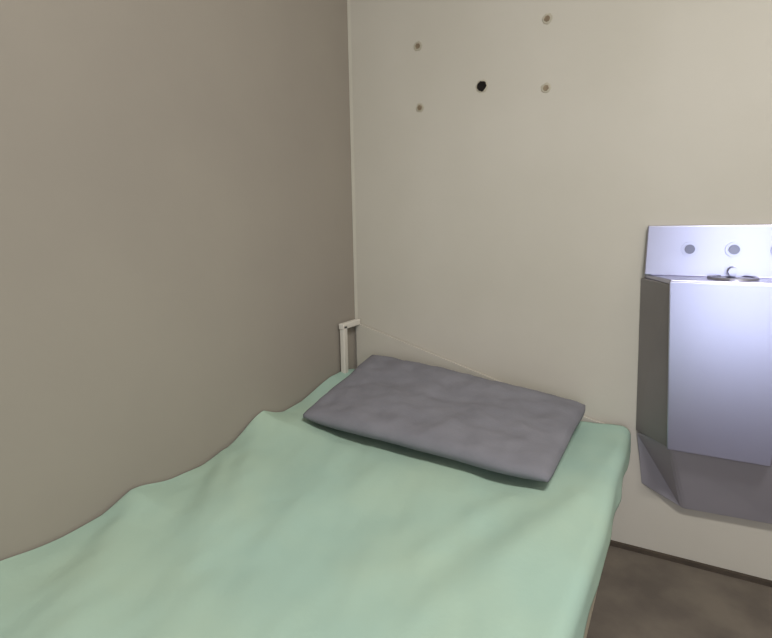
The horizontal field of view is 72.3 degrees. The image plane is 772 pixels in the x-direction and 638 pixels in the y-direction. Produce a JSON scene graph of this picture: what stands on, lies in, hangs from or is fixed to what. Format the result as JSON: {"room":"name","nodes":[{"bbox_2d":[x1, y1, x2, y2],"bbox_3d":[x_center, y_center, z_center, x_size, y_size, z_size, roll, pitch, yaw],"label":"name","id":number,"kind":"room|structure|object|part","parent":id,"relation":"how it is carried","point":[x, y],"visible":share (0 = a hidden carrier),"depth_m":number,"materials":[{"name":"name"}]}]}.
{"room":"prison interior","nodes":[
{"label":"prison interior","id":0,"kind":"room"},
{"bbox_2d":[0,0,355,560],"bbox_3d":[-0.907,-0.384,0.677,0.120,2.600,3.240,5,12,29],"label":"wall","id":1,"kind":"structure","parent":0,"point":[177,261],"depth_m":1.25,"materials":[{"name":"beige paint"}]},
{"bbox_2d":[350,0,771,579],"bbox_3d":[0.959,-0.543,1.412,2.420,2.600,0.120,5,12,29],"label":"wall","id":2,"kind":"structure","parent":0,"point":[501,231],"depth_m":1.63,"materials":[{"name":"beige paint"}]},
{"bbox_2d":[347,0,357,318],"bbox_3d":[-0.128,-0.946,1.876,0.012,1.939,0.002,5,12,29],"label":"trim","id":3,"kind":"structure","parent":2,"relation":"attached to","point":[348,1],"depth_m":1.94,"materials":[{"name":"beige paint"}]},
{"bbox_2d":[414,13,552,111],"bbox_3d":[0.292,-0.797,1.667,0.455,0.232,0.004,5,12,29],"label":"anchor","id":4,"kind":"object","parent":2,"relation":"attached to","point":[482,85],"visible":1,"depth_m":1.67,"materials":[{"name":"beige metal"}]},
{"bbox_2d":[610,540,771,586],"bbox_3d":[0.893,0.736,1.612,2.300,0.014,0.012,5,12,29],"label":"baseboard","id":5,"kind":"structure","parent":2,"relation":"attached to","point":[703,566],"depth_m":1.59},
{"bbox_2d":[636,225,771,523],"bbox_3d":[0.904,0.168,1.419,0.437,0.828,0.146,5,12,29],"label":"sink","id":6,"kind":"object","parent":2,"relation":"attached to","point":[704,413],"visible":1,"depth_m":1.40,"materials":[{"name":"metal"}]},
{"bbox_3d":[0.870,0.139,1.354,0.288,0.462,0.010,5,12,29],"label":"plate","id":7,"kind":"part","parent":6,"relation":"part of","materials":[{"name":"metal"}]},
{"bbox_3d":[0.914,-0.127,1.393,0.022,0.022,0.060,5,12,29],"label":"spout","id":8,"kind":"part","parent":6,"relation":"part of","materials":[{"name":"metal"}]},
{"bbox_2d":[707,275,759,280],"bbox_3d":[0.902,-0.105,1.375,0.116,0.011,0.116,5,12,29],"label":"basin","id":9,"kind":"object","parent":6,"relation":"in","point":[709,277],"depth_m":1.36,"materials":[{"name":"metal"}]},
{"bbox_2d":[644,225,771,278],"bbox_3d":[0.928,-0.181,1.409,0.420,0.138,0.028,5,12,29],"label":"backsplash","id":10,"kind":"structure","parent":2,"relation":"attached to","point":[664,255],"depth_m":1.43,"materials":[{"name":"metal"}]},
{"bbox_2d":[586,545,771,637],"bbox_3d":[0.171,1.034,0.337,2.540,0.100,3.240,5,12,29],"label":"floor","id":11,"kind":"structure","parent":0,"point":[639,595],"depth_m":1.44,"materials":[{"name":"concrete"}]},
{"bbox_2d":[0,319,630,637],"bbox_3d":[-0.155,0.524,1.015,0.998,0.672,1.975,5,12,29],"label":"bed","id":12,"kind":"object","parent":11,"relation":"on","point":[300,527],"visible":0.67,"depth_m":1.03,"materials":[{"name":"green fabric"}]},
{"bbox_3d":[-0.152,0.350,2.004,0.020,0.665,0.025,5,12,29],"label":"head post","id":13,"kind":"part","parent":12,"relation":"part of","materials":[{"name":"beige metal"}]},
{"bbox_2d":[303,355,584,481],"bbox_3d":[0.163,0.256,1.591,0.766,0.130,0.518,5,12,29],"label":"pillow","id":14,"kind":"object","parent":12,"relation":"on","point":[495,426],"visible":1,"depth_m":1.50,"materials":[{"name":"grey fabric"}]},
{"bbox_3d":[0.300,0.248,1.851,0.938,0.407,0.008,5,12,29],"label":"headboard","id":15,"kind":"part","parent":12,"relation":"part of","materials":[{"name":"beige paint"}]},
{"bbox_3d":[0.254,0.602,0.808,0.032,0.110,1.930,5,12,29],"label":"rail","id":16,"kind":"part","parent":12,"relation":"part of","materials":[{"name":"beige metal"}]}
]}

